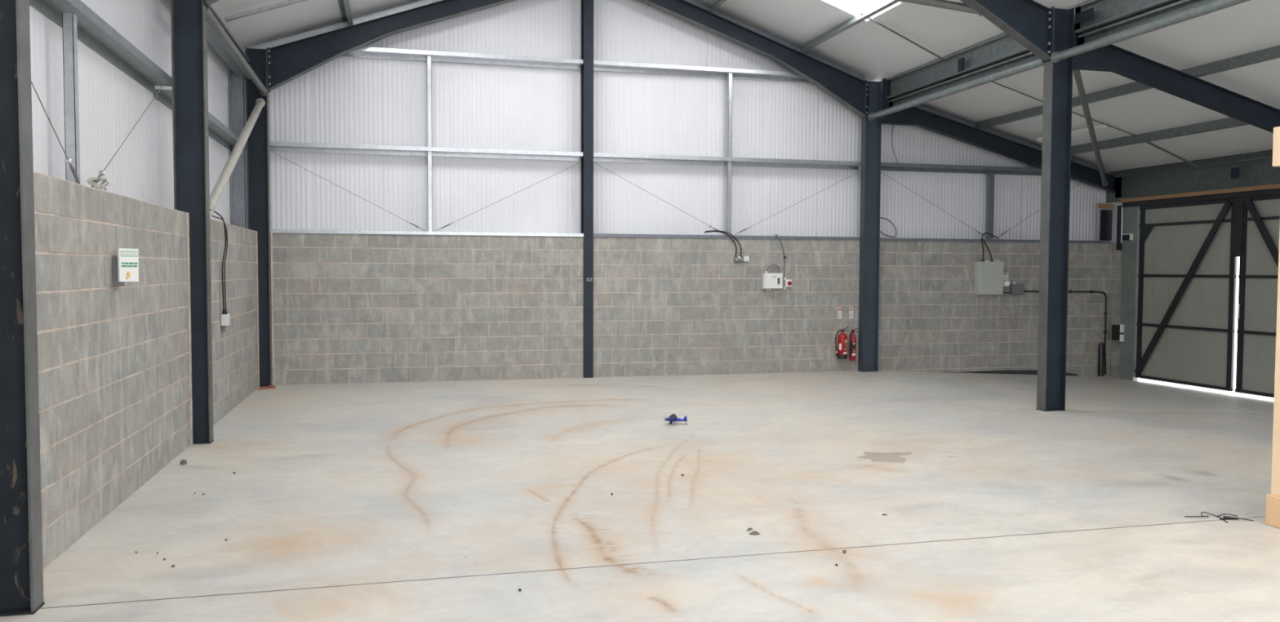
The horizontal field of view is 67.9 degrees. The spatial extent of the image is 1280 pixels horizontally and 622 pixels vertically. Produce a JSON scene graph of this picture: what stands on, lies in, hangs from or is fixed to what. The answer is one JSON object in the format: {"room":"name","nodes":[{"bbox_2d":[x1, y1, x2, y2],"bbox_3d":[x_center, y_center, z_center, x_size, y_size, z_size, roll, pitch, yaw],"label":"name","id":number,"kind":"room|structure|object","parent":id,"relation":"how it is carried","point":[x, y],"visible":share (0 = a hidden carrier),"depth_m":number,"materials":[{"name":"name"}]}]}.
{"room":"empty warehouse","nodes":[
{"label":"empty warehouse","id":0,"kind":"room"},
{"bbox_2d":[29,0,259,569],"bbox_3d":[-3.360,-0.966,4.644,0.315,4.936,19.350,0,3,-14],"label":"wall","id":1,"kind":"structure","parent":0,"point":[115,395],"depth_m":7.25,"materials":[{"name":"concrete"}]},
{"bbox_2d":[31,80,80,184],"bbox_3d":[-3.554,-1.315,5.576,0.044,1.055,1.683,0,3,-14],"label":"wire","id":2,"kind":"object","parent":1,"relation":"attached to","point":[68,160],"visible":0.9,"depth_m":6.14,"materials":[{"name":"grey"}]},
{"bbox_2d":[62,12,80,183],"bbox_3d":[-3.841,-1.405,6.428,0.065,1.185,0.080,0,3,-14],"label":"post","id":3,"kind":"object","parent":1,"relation":"on","point":[70,69],"visible":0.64,"depth_m":6.39,"materials":[{"name":"metal"}]},
{"bbox_2d":[87,177,109,191],"bbox_3d":[-3.816,-0.884,6.701,0.112,0.111,0.179,0,3,-14],"label":"coil","id":4,"kind":"object","parent":1,"relation":"on","point":[91,180],"visible":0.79,"depth_m":6.66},
{"bbox_2d":[29,0,172,93],"bbox_3d":[-4.002,-2.063,6.879,0.165,0.150,4.688,0,3,-14],"label":"wall rail","id":5,"kind":"object","parent":1,"relation":"attached to","point":[92,29],"visible":0.82,"depth_m":7.36,"materials":[{"name":"metal"}]},
{"bbox_2d":[112,248,138,286],"bbox_3d":[-3.709,-0.311,6.802,0.175,0.268,0.150,1,3,26],"label":"sign box","id":6,"kind":"object","parent":1,"relation":"attached to","point":[126,264],"visible":1,"depth_m":6.75,"materials":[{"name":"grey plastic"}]},
{"bbox_2d":[91,83,164,187],"bbox_3d":[-4.084,-1.462,7.655,0.044,1.145,2.223,0,3,-14],"label":"wire","id":7,"kind":"object","parent":1,"relation":"attached to","point":[101,173],"visible":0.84,"depth_m":7.26,"materials":[{"name":"grey"}]},
{"bbox_2d":[155,88,246,151],"bbox_3d":[-5.158,-2.229,11.427,0.165,0.150,4.682,0,3,-14],"label":"wall rail","id":8,"kind":"object","parent":1,"relation":"attached to","point":[217,131],"visible":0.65,"depth_m":11.75,"materials":[{"name":"metal"}]},
{"bbox_2d":[209,208,230,332],"bbox_3d":[-4.543,-0.402,10.217,0.081,1.338,1.678,-1,3,-17],"label":"cable","id":9,"kind":"object","parent":1,"relation":"attached to","point":[225,317],"visible":0.92,"depth_m":10.86,"materials":[{"name":"black rubber"}]},
{"bbox_2d":[221,313,230,325],"bbox_3d":[-4.761,0.101,10.929,0.073,0.130,0.160,0,3,-14],"label":"socket","id":10,"kind":"object","parent":1,"relation":"attached to","point":[225,317],"depth_m":10.86,"materials":[{"name":"white plastic"}]},
{"bbox_2d":[231,71,246,228],"bbox_3d":[-5.600,-2.223,13.278,0.160,2.215,0.080,0,3,-14],"label":"post","id":11,"kind":"object","parent":1,"relation":"on","point":[237,100],"visible":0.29,"depth_m":13.25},
{"bbox_2d":[0,370,1279,621],"bbox_3d":[4.309,1.606,5.985,16.200,0.268,20.950,0,3,-14],"label":"floor","id":12,"kind":"structure","parent":0,"point":[434,501],"depth_m":6.93,"materials":[{"name":"concrete"}]},
{"bbox_2d":[0,0,44,617],"bbox_3d":[-3.154,-0.928,4.641,0.295,4.860,0.146,0,3,-14],"label":"steel column","id":13,"kind":"structure","parent":12,"relation":"on","point":[21,570],"depth_m":4.70,"materials":[{"name":"metal"}]},
{"bbox_2d":[170,0,213,444],"bbox_3d":[-4.359,-1.131,9.258,0.295,4.860,0.161,0,3,-14],"label":"steel column","id":14,"kind":"structure","parent":12,"relation":"on","point":[188,17],"depth_m":9.24,"materials":[{"name":"metal"}]},
{"bbox_2d":[203,0,218,7],"bbox_3d":[-1.919,-4.099,9.747,4.730,2.244,0.160,0,3,-14],"label":"rafter","id":15,"kind":"object","parent":14,"relation":"attached to","point":[206,2],"visible":1,"depth_m":9.23,"materials":[{"name":"paint"}]},
{"bbox_2d":[209,97,265,219],"bbox_3d":[-4.871,-1.900,11.474,0.135,2.087,4.502,0,3,-14],"label":"brace","id":16,"kind":"object","parent":14,"relation":"attached to","point":[223,180],"visible":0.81,"depth_m":11.24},
{"bbox_2d":[244,46,272,386],"bbox_3d":[-5.497,-1.329,13.731,0.295,4.860,0.161,0,3,-14],"label":"steel column","id":17,"kind":"structure","parent":12,"relation":"on","point":[258,171],"depth_m":13.71,"materials":[{"name":"metal"}]},
{"bbox_2d":[206,4,249,79],"bbox_3d":[-5.071,-3.337,11.365,0.140,0.280,4.450,0,3,-14],"label":"beam","id":18,"kind":"structure","parent":17,"relation":"attached to","point":[213,38],"depth_m":11.90,"materials":[{"name":"metal"}]},
{"bbox_2d":[206,7,268,95],"bbox_3d":[-4.820,-3.054,11.441,0.122,0.152,4.459,0,3,-14],"label":"tie","id":19,"kind":"object","parent":17,"relation":"attached to","point":[213,21],"visible":0.88,"depth_m":10.98,"materials":[{"name":"metal"}]},
{"bbox_2d":[266,0,515,92],"bbox_3d":[-3.057,-4.296,14.220,4.730,2.244,0.160,0,3,-14],"label":"rafter","id":20,"kind":"object","parent":17,"relation":"on","point":[286,62],"visible":1,"depth_m":13.92,"materials":[{"name":"paint"}]},
{"bbox_2d":[337,0,353,26],"bbox_3d":[-3.163,-4.036,9.542,0.162,0.152,9.600,0,3,-14],"label":"purlin","id":21,"kind":"structure","parent":20,"relation":"on","point":[344,7],"depth_m":13.35,"materials":[{"name":"metal"}]},
{"bbox_2d":[224,0,307,21],"bbox_3d":[-4.523,-3.904,12.072,1.403,0.555,0.070,-1,3,-18],"label":"strut","id":22,"kind":"object","parent":21,"relation":"attached to","point":[287,2],"visible":1,"depth_m":12.01,"materials":[{"name":"metal"}]},
{"bbox_2d":[581,0,593,377],"bbox_3d":[-0.833,-2.041,15.056,0.155,6.200,0.264,0,3,-14],"label":"post","id":23,"kind":"object","parent":12,"relation":"on","point":[587,6],"visible":0.97,"depth_m":14.99,"materials":[{"name":"metal"}]},
{"bbox_2d":[664,413,687,424],"bbox_3d":[0.367,1.212,10.603,0.300,0.094,0.300,-2,3,-39],"label":"plane","id":24,"kind":"object","parent":12,"relation":"on","point":[673,417],"visible":1,"depth_m":10.58,"materials":[{"name":"blue plastic"}]},
{"bbox_2d":[857,80,881,372],"bbox_3d":[3.895,-1.419,16.116,0.295,4.900,0.161,0,3,-14],"label":"steel column","id":25,"kind":"structure","parent":12,"relation":"on","point":[871,131],"depth_m":16.11,"materials":[{"name":"metal"}]},
{"bbox_2d":[637,0,869,119],"bbox_3d":[1.533,-4.331,15.387,4.730,2.244,0.160,0,3,-14],"label":"rafter","id":26,"kind":"object","parent":25,"relation":"on","point":[848,90],"visible":1,"depth_m":15.57,"materials":[{"name":"paint"}]},
{"bbox_2d":[708,0,726,12],"bbox_3d":[2.265,-4.654,10.896,0.162,0.152,9.600,0,3,-14],"label":"purlin","id":27,"kind":"structure","parent":26,"relation":"on","point":[719,2],"depth_m":14.95,"materials":[{"name":"metal"}]},
{"bbox_2d":[798,0,899,53],"bbox_3d":[3.785,-4.116,11.306,0.162,0.152,9.600,0,3,-14],"label":"purlin","id":28,"kind":"structure","parent":26,"relation":"on","point":[884,4],"depth_m":14.02,"materials":[{"name":"metal"}]},
{"bbox_2d":[859,12,948,62],"bbox_3d":[3.873,-4.002,13.931,1.526,0.605,0.028,-1,3,-19],"label":"rod","id":29,"kind":"object","parent":28,"relation":"attached to","point":[860,13],"visible":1,"depth_m":13.93,"materials":[{"name":"metal"}]},
{"bbox_2d":[881,78,888,107],"bbox_3d":[4.122,-3.655,15.975,0.115,0.480,0.035,0,3,-14],"label":"cleat","id":30,"kind":"object","parent":25,"relation":"attached to","point":[885,87],"visible":0.93,"depth_m":15.96,"materials":[{"name":"paint"}]},
{"bbox_2d":[881,98,1115,192],"bbox_3d":[6.350,-2.891,16.675,4.756,1.511,0.160,0,3,-14],"label":"rafter","id":31,"kind":"object","parent":25,"relation":"attached to","point":[913,116],"visible":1,"depth_m":16.57,"materials":[{"name":"paint"}]},
{"bbox_2d":[1072,69,1108,186],"bbox_3d":[6.853,-2.697,14.421,0.108,1.128,6.172,2,3,29],"label":"brace","id":32,"kind":"object","parent":31,"relation":"attached to","point":[1077,73],"visible":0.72,"depth_m":13.88,"materials":[{"name":"metal"}]},
{"bbox_2d":[1071,108,1279,155],"bbox_3d":[8.551,-2.623,12.584,0.151,0.156,9.600,0,3,-14],"label":"purlin","id":33,"kind":"structure","parent":31,"relation":"on","point":[1228,122],"depth_m":14.60,"materials":[{"name":"metal"}]},
{"bbox_2d":[1145,142,1198,167],"bbox_3d":[8.482,-2.545,15.266,1.173,0.449,0.038,0,3,-15],"label":"rod","id":34,"kind":"object","parent":33,"relation":"attached to","point":[1148,143],"visible":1,"depth_m":15.27,"materials":[{"name":"metal"}]},
{"bbox_2d":[959,369,1078,375],"bbox_3d":[6.642,1.123,16.989,2.750,0.132,0.041,0,3,-14],"label":"strip","id":35,"kind":"object","parent":12,"relation":"on","point":[1021,371],"visible":0.77,"depth_m":16.99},
{"bbox_2d":[1035,6,1074,411],"bbox_3d":[5.086,-1.222,11.656,0.295,4.900,0.161,0,3,-14],"label":"steel column","id":36,"kind":"structure","parent":12,"relation":"on","point":[1058,77],"depth_m":11.64,"materials":[{"name":"metal"}]},
{"bbox_2d":[866,57,1044,120],"bbox_3d":[4.416,-3.159,13.786,0.135,0.135,4.458,0,3,-14],"label":"tie","id":37,"kind":"object","parent":36,"relation":"attached to","point":[1037,63],"visible":0.82,"depth_m":13.32,"materials":[{"name":"metal"}]},
{"bbox_2d":[886,32,1028,98],"bbox_3d":[4.714,-3.635,13.841,0.080,0.330,4.450,0,3,-14],"label":"beam","id":38,"kind":"structure","parent":36,"relation":"attached to","point":[1006,46],"depth_m":14.09,"materials":[{"name":"metal"}]},
{"bbox_2d":[957,57,964,71],"bbox_3d":[4.666,-3.580,13.826,0.030,0.180,0.120,0,3,-14],"label":"cleat","id":39,"kind":"object","parent":38,"relation":"attached to","point":[961,61],"visible":1,"depth_m":13.80,"materials":[{"name":"paint"}]},
{"bbox_2d":[888,52,1039,107],"bbox_3d":[4.763,-3.356,13.866,0.095,0.170,4.450,0,3,-14],"label":"beam","id":40,"kind":"structure","parent":38,"relation":"attached to","point":[1029,56],"depth_m":13.90,"materials":[{"name":"metal"}]},
{"bbox_2d":[960,0,1053,62],"bbox_3d":[2.671,-4.133,10.913,4.730,2.244,0.160,0,3,-14],"label":"rafter","id":41,"kind":"object","parent":36,"relation":"attached to","point":[1030,23],"visible":1,"depth_m":11.43,"materials":[{"name":"paint"}]},
{"bbox_2d":[896,0,981,16],"bbox_3d":[2.577,-4.129,12.124,3.427,1.122,0.135,1,3,27],"label":"brace","id":42,"kind":"object","parent":41,"relation":"attached to","point":[945,4],"visible":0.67,"depth_m":11.52,"materials":[{"name":"metal"}]},
{"bbox_2d":[1074,7,1093,24],"bbox_3d":[5.302,-3.521,11.362,0.012,0.120,0.310,0,3,-14],"label":"cleat","id":43,"kind":"object","parent":36,"relation":"attached to","point":[1086,15],"visible":1,"depth_m":11.35,"materials":[{"name":"paint"}]},
{"bbox_2d":[1075,0,1174,33],"bbox_3d":[5.871,-3.435,9.290,0.080,0.330,4.610,0,3,-14],"label":"beam","id":44,"kind":"structure","parent":36,"relation":"attached to","point":[1105,11],"depth_m":11.04,"materials":[{"name":"metal"}]},
{"bbox_2d":[1077,0,1215,45],"bbox_3d":[5.921,-3.155,9.315,0.095,0.170,4.610,0,3,-14],"label":"beam","id":45,"kind":"structure","parent":44,"relation":"attached to","point":[1183,5],"depth_m":10.64,"materials":[{"name":"metal"}]},
{"bbox_2d":[1050,0,1249,62],"bbox_3d":[5.574,-2.958,9.235,0.135,0.135,4.618,0,3,-14],"label":"tie","id":46,"kind":"object","parent":36,"relation":"attached to","point":[1216,5],"visible":1,"depth_m":10.01,"materials":[{"name":"metal"}]},
{"bbox_2d":[1072,27,1279,133],"bbox_3d":[7.514,-2.694,12.209,4.703,1.511,0.160,0,3,-14],"label":"rafter","id":47,"kind":"object","parent":36,"relation":"attached to","point":[1109,58],"visible":0.96,"depth_m":12.00,"materials":[{"name":"paint"}]},
{"bbox_2d":[896,0,1181,97],"bbox_3d":[5.520,-3.420,11.778,0.151,0.156,9.600,0,3,-14],"label":"purlin","id":48,"kind":"structure","parent":47,"relation":"on","point":[1175,1],"depth_m":12.89,"materials":[{"name":"metal"}]},
{"bbox_2d":[968,71,1043,102],"bbox_3d":[5.616,-3.374,14.438,1.499,0.412,0.022,-1,3,-18],"label":"rod","id":49,"kind":"object","parent":48,"relation":"attached to","point":[968,72],"visible":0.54,"depth_m":14.47,"materials":[{"name":"metal"}]},
{"bbox_2d":[973,44,1279,129],"bbox_3d":[7.002,-3.030,12.172,0.151,0.156,9.600,0,3,-14],"label":"purlin","id":50,"kind":"structure","parent":47,"relation":"on","point":[1271,53],"depth_m":12.98,"materials":[{"name":"metal"}]},
{"bbox_2d":[1071,111,1137,136],"bbox_3d":[7.127,-2.976,14.881,1.556,0.427,0.022,0,3,-15],"label":"rod","id":51,"kind":"object","parent":50,"relation":"attached to","point":[1072,111],"visible":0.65,"depth_m":14.93,"materials":[{"name":"metal"}]},
{"bbox_2d":[1097,342,1104,376],"bbox_3d":[8.438,0.887,17.409,0.098,0.612,0.100,0,3,-14],"label":"stub","id":52,"kind":"object","parent":12,"relation":"on","point":[1101,346],"visible":1,"depth_m":17.37,"materials":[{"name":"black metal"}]},
{"bbox_2d":[1184,511,1253,523],"bbox_3d":[4.014,1.432,6.611,0.384,0.024,0.226,0,3,-14],"label":"scrap","id":53,"kind":"object","parent":12,"relation":"on","point":[1218,516],"visible":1,"depth_m":6.62,"materials":[{"name":"black rubber"}]},
{"bbox_2d":[1265,126,1279,528],"bbox_3d":[4.831,0.134,5.968,0.955,2.680,1.165,0,3,-14],"label":"post","id":54,"kind":"object","parent":12,"relation":"on","point":[1272,517],"visible":1,"depth_m":6.38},
{"bbox_2d":[239,0,1112,385],"bbox_3d":[1.530,-2.210,15.691,15.250,6.950,0.267,0,3,-14],"label":"wall","id":55,"kind":"structure","parent":0,"point":[347,308],"depth_m":15.23,"materials":[{"name":"concrete"}]},
{"bbox_2d":[251,0,441,48],"bbox_3d":[-3.217,-4.612,14.365,4.930,1.836,0.275,0,3,-14],"label":"trim","id":56,"kind":"structure","parent":55,"relation":"attached to","point":[269,45],"depth_m":13.95,"materials":[{"name":"metal"}]},
{"bbox_2d":[270,151,425,231],"bbox_3d":[-4.312,-1.770,14.131,2.193,1.130,0.024,0,3,-14],"label":"wire","id":57,"kind":"object","parent":55,"relation":"attached to","point":[406,221],"visible":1,"depth_m":14.18,"materials":[{"name":"grey"}]},
{"bbox_2d":[269,141,583,160],"bbox_3d":[-3.183,-2.428,14.480,4.680,0.117,0.195,0,3,-14],"label":"wall rail","id":58,"kind":"object","parent":55,"relation":"attached to","point":[273,145],"visible":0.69,"depth_m":14.45,"materials":[{"name":"metal"}]},
{"bbox_2d":[270,229,583,236],"bbox_3d":[-3.162,-1.185,14.534,4.630,0.050,0.258,0,3,-14],"label":"trim","id":59,"kind":"structure","parent":55,"relation":"attached to","point":[290,231],"depth_m":14.38,"materials":[{"name":"metal"}]},
{"bbox_2d":[426,54,432,231],"bbox_3d":[-3.198,-2.536,14.464,0.065,2.655,0.100,0,3,-14],"label":"post","id":60,"kind":"object","parent":55,"relation":"attached to","point":[428,57],"visible":0.91,"depth_m":14.41,"materials":[{"name":"metal"}]},
{"bbox_2d":[341,46,583,69],"bbox_3d":[-2.752,-3.869,14.526,3.800,0.117,0.195,0,3,-14],"label":"wall rail","id":61,"kind":"object","parent":55,"relation":"attached to","point":[365,51],"visible":0.81,"depth_m":14.55,"materials":[{"name":"metal"}]},
{"bbox_2d":[435,162,580,231],"bbox_3d":[-2.020,-1.777,14.714,2.243,1.110,0.024,0,3,-14],"label":"wire","id":62,"kind":"object","parent":55,"relation":"attached to","point":[453,222],"visible":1,"depth_m":14.64,"materials":[{"name":"grey"}]},
{"bbox_2d":[594,162,725,235],"bbox_3d":[0.344,-1.795,15.315,2.203,1.110,0.024,0,3,-14],"label":"wire","id":63,"kind":"object","parent":55,"relation":"attached to","point":[710,226],"visible":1,"depth_m":15.34,"materials":[{"name":"grey"}]},
{"bbox_2d":[593,60,809,82],"bbox_3d":[1.103,-3.898,15.505,3.845,0.117,0.195,0,3,-14],"label":"wall rail","id":64,"kind":"object","parent":55,"relation":"attached to","point":[601,65],"visible":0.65,"depth_m":15.45,"materials":[{"name":"metal"}]},
{"bbox_2d":[703,231,737,255],"bbox_3d":[1.319,-1.110,15.546,0.559,0.396,0.042,0,3,-9],"label":"cable","id":65,"kind":"object","parent":55,"relation":"attached to","point":[707,231],"visible":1,"depth_m":15.55,"materials":[{"name":"plastic"}]},
{"bbox_2d":[705,230,742,255],"bbox_3d":[1.373,-1.116,15.554,0.612,0.407,0.063,0,3,-9],"label":"cable","id":66,"kind":"object","parent":55,"relation":"attached to","point":[708,230],"visible":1,"depth_m":15.55,"materials":[{"name":"black rubber"}]},
{"bbox_2d":[593,233,860,239],"bbox_3d":[1.493,-1.220,15.716,4.665,0.050,0.258,0,3,-14],"label":"trim","id":67,"kind":"structure","parent":55,"relation":"attached to","point":[594,234],"depth_m":15.55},
{"bbox_2d":[593,152,861,169],"bbox_3d":[1.505,-2.463,15.671,4.685,0.117,0.195,0,3,-14],"label":"wall rail","id":68,"kind":"object","parent":55,"relation":"attached to","point":[597,157],"visible":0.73,"depth_m":15.62,"materials":[{"name":"metal"}]},
{"bbox_2d":[725,72,732,235],"bbox_3d":[1.464,-2.571,15.648,0.065,2.655,0.100,0,3,-14],"label":"post","id":69,"kind":"object","parent":55,"relation":"attached to","point":[729,75],"visible":0.9,"depth_m":15.61,"materials":[{"name":"metal"}]},
{"bbox_2d":[733,255,742,262],"bbox_3d":[1.621,-0.863,15.618,0.150,0.115,0.058,0,3,-14],"label":"socket","id":70,"kind":"object","parent":55,"relation":"attached to","point":[739,259],"visible":1,"depth_m":15.60,"materials":[{"name":"grey plastic"}]},
{"bbox_2d":[761,271,782,290],"bbox_3d":[2.190,-0.501,15.755,0.335,0.325,0.103,0,3,-14],"label":"control box","id":71,"kind":"object","parent":55,"relation":"attached to","point":[770,281],"visible":1,"depth_m":15.71,"materials":[{"name":"white plastic"}]},
{"bbox_2d":[684,0,866,80],"bbox_3d":[1.493,-4.686,15.560,4.710,1.758,0.275,0,3,-14],"label":"trim","id":72,"kind":"structure","parent":55,"relation":"attached to","point":[692,2],"depth_m":15.61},
{"bbox_2d":[774,234,785,277],"bbox_3d":[2.330,-0.914,15.792,0.187,0.708,0.073,0,3,-14],"label":"cable","id":73,"kind":"object","parent":55,"relation":"attached to","point":[775,234],"visible":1,"depth_m":15.80,"materials":[{"name":"grey plastic"}]},
{"bbox_2d":[783,277,791,288],"bbox_3d":[2.461,-0.461,15.826,0.125,0.200,0.102,0,3,-14],"label":"switch","id":74,"kind":"object","parent":55,"relation":"attached to","point":[787,282],"visible":1,"depth_m":15.80,"materials":[{"name":"white plastic"}]},
{"bbox_2d":[734,171,859,235],"bbox_3d":[2.646,-1.812,15.900,2.253,1.110,0.024,0,3,-14],"label":"wire","id":75,"kind":"object","parent":55,"relation":"attached to","point":[749,227],"visible":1,"depth_m":15.82,"materials":[{"name":"grey"}]},
{"bbox_2d":[837,306,841,318],"bbox_3d":[3.389,0.032,16.133,0.068,0.195,0.009,0,3,-14],"label":"notice","id":76,"kind":"object","parent":55,"relation":"attached to","point":[839,310],"visible":1,"depth_m":16.13,"materials":[{"name":"white"}]},
{"bbox_2d":[835,327,848,359],"bbox_3d":[3.411,0.535,16.039,0.186,0.532,0.218,2,3,31],"label":"fire extinguisher","id":77,"kind":"object","parent":55,"relation":"attached to","point":[842,353],"visible":1,"depth_m":16.00,"materials":[{"name":"red"}]},
{"bbox_2d":[848,306,853,318],"bbox_3d":[3.592,0.030,16.185,0.068,0.195,0.009,0,3,-14],"label":"notice","id":78,"kind":"object","parent":55,"relation":"attached to","point":[851,308],"visible":1,"depth_m":16.18,"materials":[{"name":"white"}]},
{"bbox_2d":[849,327,859,360],"bbox_3d":[3.619,0.561,16.137,0.179,0.570,0.160,0,3,-14],"label":"fire extinguisher","id":79,"kind":"object","parent":55,"relation":"attached to","point":[852,338],"visible":1,"depth_m":16.08,"materials":[{"name":"red"}]},
{"bbox_2d":[880,217,896,237],"bbox_3d":[4.239,-1.432,16.271,0.346,0.341,0.036,-1,3,-18],"label":"cable","id":80,"kind":"object","parent":55,"relation":"attached to","point":[880,217],"visible":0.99,"depth_m":16.28,"materials":[{"name":"plastic"}]},
{"bbox_2d":[881,172,988,238],"bbox_3d":[5.132,-1.831,16.531,2.123,1.110,0.024,0,3,-14],"label":"wire","id":81,"kind":"object","parent":55,"relation":"attached to","point":[975,229],"visible":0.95,"depth_m":16.57,"materials":[{"name":"grey"}]},
{"bbox_2d":[880,162,1041,175],"bbox_3d":[6.174,-2.498,16.857,4.370,0.117,0.195,0,3,-14],"label":"wall rail","id":82,"kind":"object","parent":55,"relation":"attached to","point":[896,166],"visible":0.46,"depth_m":16.72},
{"bbox_2d":[973,259,1003,294],"bbox_3d":[6.136,-0.597,16.720,0.480,0.620,0.170,0,3,-14],"label":"electrical box","id":83,"kind":"object","parent":55,"relation":"attached to","point":[988,276],"visible":1,"depth_m":16.65,"materials":[{"name":"grey paint"}]},
{"bbox_2d":[986,173,994,239],"bbox_3d":[6.217,-1.863,16.889,0.080,1.165,0.100,0,3,-14],"label":"post","id":84,"kind":"object","parent":55,"relation":"attached to","point":[990,176],"visible":1,"depth_m":16.85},
{"bbox_2d":[981,232,999,259],"bbox_3d":[6.168,-1.136,16.785,0.406,0.498,0.063,-1,3,-29],"label":"cable","id":85,"kind":"object","parent":55,"relation":"attached to","point":[984,233],"visible":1,"depth_m":16.71,"materials":[{"name":"black rubber"}]},
{"bbox_2d":[880,237,1111,243],"bbox_3d":[6.317,-1.246,16.942,4.670,0.050,0.258,0,3,-14],"label":"trim","id":86,"kind":"structure","parent":55,"relation":"attached to","point":[881,238],"depth_m":16.72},
{"bbox_2d":[891,97,1108,173],"bbox_3d":[6.285,-3.085,16.849,4.550,1.302,0.275,0,3,-14],"label":"trim","id":87,"kind":"structure","parent":55,"relation":"attached to","point":[931,110],"depth_m":16.70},
{"bbox_2d":[1003,272,1010,286],"bbox_3d":[6.467,-0.555,16.819,0.150,0.250,0.148,0,3,-14],"label":"sensor","id":88,"kind":"object","parent":55,"relation":"attached to","point":[1006,275],"visible":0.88,"depth_m":16.81,"materials":[{"name":"white plastic"}]},
{"bbox_2d":[1008,281,1023,294],"bbox_3d":[6.697,-0.408,16.911,0.240,0.230,0.094,0,3,-14],"label":"junction box","id":89,"kind":"object","parent":55,"relation":"attached to","point":[1015,289],"visible":1,"depth_m":16.87,"materials":[{"name":"grey plastic"}]},
{"bbox_2d":[997,182,1081,237],"bbox_3d":[7.216,-1.847,17.061,1.863,1.110,0.024,0,3,-14],"label":"wire","id":90,"kind":"object","parent":55,"relation":"attached to","point":[1009,229],"visible":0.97,"depth_m":16.93,"materials":[{"name":"grey"}]},
{"bbox_2d":[1023,289,1107,374],"bbox_3d":[7.684,0.398,17.221,1.814,1.561,0.049,0,3,-14],"label":"conduit","id":91,"kind":"object","parent":55,"relation":"attached to","point":[1024,291],"visible":0.94,"depth_m":17.40,"materials":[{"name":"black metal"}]},
{"bbox_2d":[1099,209,1112,240],"bbox_3d":[8.496,-1.567,17.351,0.240,0.560,0.028,0,3,-14],"label":"plate","id":92,"kind":"object","parent":55,"relation":"attached to","point":[1105,217],"visible":1,"depth_m":17.34,"materials":[{"name":"black metal"}]},
{"bbox_2d":[1097,203,1115,208],"bbox_3d":[8.484,-1.910,17.308,0.320,0.090,0.040,0,3,-14],"label":"trim","id":93,"kind":"structure","parent":55,"relation":"attached to","point":[1108,206],"depth_m":17.29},
{"bbox_2d":[210,0,1279,172],"bbox_3d":[3.900,-3.681,6.381,15.320,3.312,19.370,0,3,-14],"label":"ceiling","id":94,"kind":"structure","parent":0,"point":[867,49],"depth_m":13.95,"materials":[{"name":"metal"}]},
{"bbox_2d":[828,0,884,14],"bbox_3d":[2.119,-4.765,13.157,2.780,0.983,1.000,0,3,-14],"label":"window","id":95,"kind":"structure","parent":94,"relation":"attached to","point":[857,6],"depth_m":13.69,"materials":[{"name":"white"}]},
{"bbox_2d":[1071,128,1088,136],"bbox_3d":[7.139,-2.895,15.385,0.060,0.084,0.401,0,3,-14],"label":"light","id":96,"kind":"object","parent":94,"relation":"hanging from","point":[1085,131],"depth_m":15.39,"materials":[{"name":"white plastic"}]},
{"bbox_2d":[1093,122,1106,131],"bbox_3d":[7.248,-2.905,14.955,0.060,0.142,0.273,0,3,-14],"label":"light","id":97,"kind":"object","parent":94,"relation":"hanging from","point":[1100,127],"depth_m":14.97,"materials":[{"name":"white plastic"}]},
{"bbox_2d":[1106,149,1272,377],"bbox_3d":[11.047,-0.338,8.337,0.151,3.940,19.350,0,3,-14],"label":"wall","id":98,"kind":"structure","parent":0,"point":[1110,197],"depth_m":17.31,"materials":[{"name":"concrete"}]},
{"bbox_2d":[1111,324,1124,342],"bbox_3d":[8.643,0.389,17.153,0.160,0.310,0.255,0,3,-14],"label":"control box","id":99,"kind":"object","parent":98,"relation":"attached to","point":[1117,331],"visible":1,"depth_m":17.11,"materials":[{"name":"black plastic"}]},
{"bbox_2d":[1115,204,1123,249],"bbox_3d":[8.660,-1.496,17.113,0.120,0.800,0.100,0,3,-14],"label":"corner angle","id":100,"kind":"object","parent":98,"relation":"attached to","point":[1120,209],"visible":1,"depth_m":17.11,"materials":[{"name":"black metal"}]},
{"bbox_2d":[1121,233,1133,240],"bbox_3d":[8.660,-1.314,16.904,0.065,0.115,0.200,0,3,-14],"label":"sensor","id":101,"kind":"object","parent":98,"relation":"attached to","point":[1126,236],"visible":1,"depth_m":16.86,"materials":[{"name":"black plastic"}]},
{"bbox_2d":[1119,206,1140,380],"bbox_3d":[8.739,-0.303,16.959,0.100,3.110,0.340,0,3,-14],"label":"trim","id":102,"kind":"structure","parent":98,"relation":"attached to","point":[1131,220],"depth_m":16.91,"materials":[{"name":"grey metal"}]},
{"bbox_2d":[1133,197,1244,391],"bbox_3d":[9.037,-0.287,15.744,0.100,3.015,2.120,0,3,-14],"label":"door","id":103,"kind":"structure","parent":98,"relation":"in","point":[1188,252],"depth_m":15.70,"materials":[{"name":"black metal"}]},
{"bbox_2d":[1115,155,1279,199],"bbox_3d":[9.789,-2.029,12.734,0.130,0.430,9.230,0,3,-14],"label":"beam","id":104,"kind":"structure","parent":98,"relation":"attached to","point":[1255,171],"depth_m":15.54,"materials":[{"name":"metal"}]},
{"bbox_2d":[1231,167,1239,178],"bbox_3d":[9.203,-2.131,14.713,0.040,0.160,0.120,0,3,-14],"label":"cleat","id":105,"kind":"object","parent":104,"relation":"attached to","point":[1234,171],"visible":1,"depth_m":14.68,"materials":[{"name":"paint"}]},
{"bbox_2d":[1120,183,1279,202],"bbox_3d":[9.782,-1.783,12.728,0.140,0.060,9.000,0,3,-14],"label":"trim","id":106,"kind":"structure","parent":98,"relation":"attached to","point":[1277,185],"depth_m":15.28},
{"bbox_2d":[1122,187,1279,207],"bbox_3d":[9.797,-1.707,12.714,0.120,0.090,8.960,0,3,-14],"label":"trim","id":107,"kind":"structure","parent":98,"relation":"attached to","point":[1271,191],"depth_m":15.28,"materials":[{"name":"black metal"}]},
{"bbox_2d":[1235,194,1279,397],"bbox_3d":[9.523,-0.202,13.810,0.113,3.015,1.968,0,3,-14],"label":"door","id":108,"kind":"structure","parent":98,"relation":"in","point":[1258,276],"depth_m":14.44,"materials":[{"name":"black metal"}]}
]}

